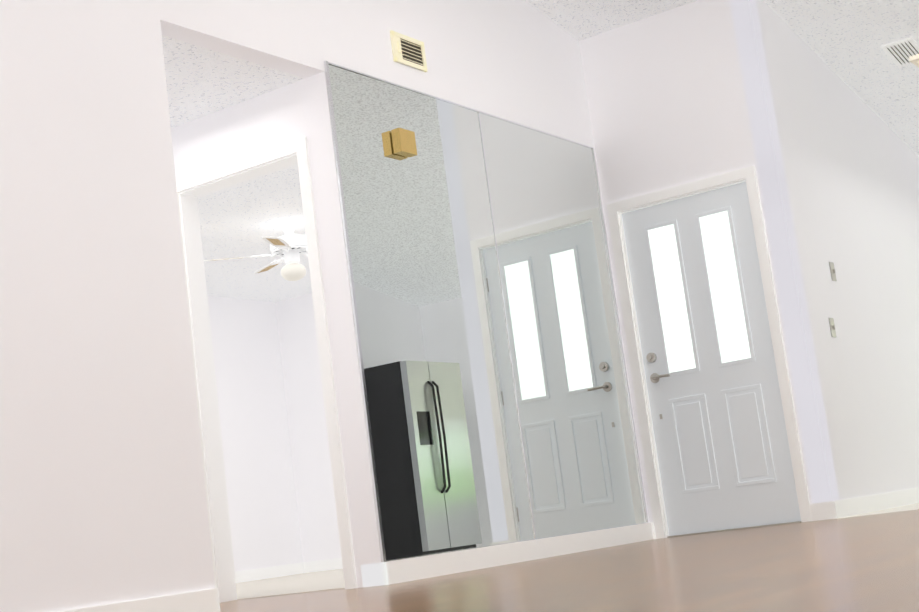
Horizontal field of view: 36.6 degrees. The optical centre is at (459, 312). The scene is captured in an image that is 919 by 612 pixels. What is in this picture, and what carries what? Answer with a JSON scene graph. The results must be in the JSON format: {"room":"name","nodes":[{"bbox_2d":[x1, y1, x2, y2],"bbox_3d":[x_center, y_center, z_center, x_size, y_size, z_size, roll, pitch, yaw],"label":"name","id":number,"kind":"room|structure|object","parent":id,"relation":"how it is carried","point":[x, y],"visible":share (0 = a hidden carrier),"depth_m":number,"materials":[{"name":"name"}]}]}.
{"room":"entrance hall","nodes":[
{"label":"entrance hall","id":0,"kind":"room"},
{"bbox_2d":[197,164,311,301],"bbox_3d":[-1.193,-0.667,9.726,4.360,0.120,4.510,-13,-11,33],"label":"ceiling","id":1,"kind":"structure","parent":0,"point":[242,219],"depth_m":9.80,"materials":[{"name":"white paint"}]},
{"bbox_2d":[204,221,307,280],"bbox_3d":[-1.131,-0.435,9.623,1.137,0.443,1.132,-13,-11,33],"label":"ceiling fan","id":2,"kind":"object","parent":1,"relation":"hanging from","point":[290,246],"visible":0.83,"depth_m":9.54,"materials":[{"name":"white"}]},
{"bbox_2d":[207,296,302,571],"bbox_3d":[-2.800,0.988,10.630,0.120,2.440,4.630,-13,-11,33],"label":"wall","id":3,"kind":"structure","parent":0,"point":[277,460],"depth_m":12.04,"materials":[{"name":"paint"}]},
{"bbox_2d":[235,563,304,582],"bbox_3d":[-2.598,2.124,10.412,0.014,0.095,4.390,-13,-11,33],"label":"baseboard","id":4,"kind":"structure","parent":3,"relation":"attached to","point":[299,568],"depth_m":11.84,"materials":[{"name":"white wood"}]},
{"bbox_2d":[171,79,362,587],"bbox_3d":[-1.013,0.174,6.739,1.140,2.380,0.120,-13,-11,33],"label":"wall","id":5,"kind":"structure","parent":0,"point":[269,120],"depth_m":6.63,"materials":[{"name":"paint"}]},
{"bbox_2d":[176,137,357,602],"bbox_3d":[-0.934,0.296,6.667,0.920,2.100,0.135,-13,-11,33],"label":"door frame","id":6,"kind":"structure","parent":5,"relation":"attached to","point":[191,189],"depth_m":6.77,"materials":[{"name":"white wood"}]},
{"bbox_2d":[236,569,344,599],"bbox_3d":[-0.874,1.830,9.332,4.360,0.104,4.510,-13,-11,33],"label":"baseboard","id":7,"kind":"structure","parent":0,"point":[309,582],"depth_m":8.36,"materials":[{"name":"white wood"}]},
{"bbox_2d":[275,293,341,562],"bbox_3d":[0.298,0.693,11.275,4.360,2.440,0.120,-13,-11,33],"label":"wall","id":8,"kind":"structure","parent":0,"point":[298,343],"depth_m":12.29,"materials":[{"name":"paint"}]},
{"bbox_2d":[305,558,372,572],"bbox_3d":[0.371,1.847,11.062,4.210,0.095,0.014,-13,-11,33],"label":"baseboard","id":9,"kind":"structure","parent":8,"relation":"attached to","point":[331,564],"depth_m":12.08,"materials":[{"name":"white wood"}]},
{"bbox_2d":[0,0,648,611],"bbox_3d":[-2.279,-0.939,4.062,0.120,4.050,11.370,-13,-11,33],"label":"wall","id":10,"kind":"structure","parent":0,"point":[102,492],"depth_m":5.21,"materials":[{"name":"paint"}]},
{"bbox_2d":[61,588,219,611],"bbox_3d":[-3.009,0.879,2.201,0.014,0.095,7.450,-13,-11,33],"label":"baseboard","id":11,"kind":"structure","parent":10,"relation":"attached to","point":[203,600],"depth_m":5.07,"materials":[{"name":"white wood"}]},
{"bbox_2d":[390,30,427,71],"bbox_3d":[-0.256,-1.337,7.118,0.022,0.160,0.280,-13,-11,33],"label":"air vent","id":12,"kind":"object","parent":10,"relation":"attached to","point":[408,51],"visible":0.96,"depth_m":7.12,"materials":[{"name":"beige metal"}]},
{"bbox_2d":[324,61,648,561],"bbox_3d":[0.247,0.044,7.399,0.012,2.337,2.605,-13,-11,33],"label":"mirror","id":13,"kind":"object","parent":10,"relation":"attached to","point":[495,389],"visible":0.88,"depth_m":7.17,"materials":[{"name":"clear glass"}]},
{"bbox_2d":[391,128,416,156],"bbox_3d":[-0.273,-0.839,6.870,0.048,0.120,0.130,-13,-11,33],"label":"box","id":14,"kind":"object","parent":13,"relation":"attached to","point":[404,142],"visible":1,"depth_m":6.83,"materials":[{"name":"brown"}]},
{"bbox_2d":[373,522,655,585],"bbox_3d":[0.411,1.232,7.222,0.040,0.100,2.640,-13,-11,33],"label":"baseboard","id":15,"kind":"structure","parent":10,"relation":"attached to","point":[410,569],"depth_m":6.94,"materials":[{"name":"white wood"}]},
{"bbox_2d":[162,0,918,156],"bbox_3d":[-0.129,-2.243,4.976,5.660,1.590,15.140,-13,-11,33],"label":"ceiling","id":16,"kind":"structure","parent":0,"point":[844,40],"depth_m":8.53,"materials":[{"name":"white paint"}]},
{"bbox_2d":[881,36,918,66],"bbox_3d":[2.894,-1.691,9.023,0.200,0.072,0.337,-13,-11,33],"label":"ceiling vent","id":17,"kind":"object","parent":16,"relation":"in","point":[900,52],"visible":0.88,"depth_m":8.98,"materials":[{"name":"white metal"}]},
{"bbox_2d":[220,509,918,611],"bbox_3d":[-0.750,0.810,2.970,5.660,0.100,11.250,-13,-11,33],"label":"floor","id":18,"kind":"structure","parent":0,"point":[867,563],"depth_m":3.97,"materials":[{"name":"laminate"}]},
{"bbox_2d":[579,0,839,522],"bbox_3d":[1.396,-0.730,8.363,1.140,4.050,0.120,-13,-11,33],"label":"wall","id":19,"kind":"structure","parent":0,"point":[666,91],"depth_m":8.31,"materials":[{"name":"paint"}]},
{"bbox_2d":[607,166,811,538],"bbox_3d":[1.478,0.255,8.227,0.971,2.058,0.136,-13,-11,33],"label":"door frame","id":20,"kind":"structure","parent":19,"relation":"attached to","point":[747,175],"depth_m":8.28,"materials":[{"name":"white wood"}]},
{"bbox_2d":[621,182,800,537],"bbox_3d":[1.479,0.288,8.212,0.841,1.988,0.156,-13,-11,33],"label":"front door","id":21,"kind":"structure","parent":19,"relation":"in","point":[719,427],"depth_m":8.19,"materials":[{"name":"white wood"}]},
{"bbox_2d":[730,0,918,503],"bbox_3d":[2.872,-0.717,9.641,0.120,4.050,3.890,-13,-11,33],"label":"wall","id":22,"kind":"structure","parent":0,"point":[850,161],"depth_m":8.75,"materials":[{"name":"paint"}]},
{"bbox_2d":[828,318,835,337],"bbox_3d":[2.221,0.091,8.252,0.018,0.116,0.072,-13,-11,33],"label":"light switch","id":23,"kind":"object","parent":22,"relation":"attached to","point":[832,327],"visible":1,"depth_m":8.24,"materials":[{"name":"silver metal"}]},
{"bbox_2d":[829,262,836,280],"bbox_3d":[2.278,-0.248,8.455,0.018,0.116,0.072,-13,-11,33],"label":"light switch","id":24,"kind":"object","parent":22,"relation":"attached to","point":[832,271],"visible":1,"depth_m":8.45,"materials":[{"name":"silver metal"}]},
{"bbox_2d":[829,488,918,518],"bbox_3d":[3.137,1.205,9.243,0.014,0.095,3.784,-13,-11,33],"label":"baseboard","id":25,"kind":"structure","parent":22,"relation":"attached to","point":[865,504],"depth_m":8.20,"materials":[{"name":"white wood"}]},
{"bbox_2d":[836,503,918,518],"bbox_3d":[4.443,1.004,8.402,3.140,0.100,3.970,-13,-11,33],"label":"floor","id":26,"kind":"structure","parent":0,"point":[915,506],"depth_m":7.87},
{"bbox_3d":[2.268,-1.641,3.302,0.150,4.050,15.140,-13,-11,33],"label":"wall","id":27,"kind":"structure","parent":0,"visible":0},
{"bbox_2d":[909,54,918,67],"bbox_3d":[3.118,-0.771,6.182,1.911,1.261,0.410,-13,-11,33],"label":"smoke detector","id":28,"kind":"object","parent":27,"relation":"attached to","point":[914,59],"visible":1,"depth_m":6.62,"materials":[{"name":"beige plastic"}]}
]}

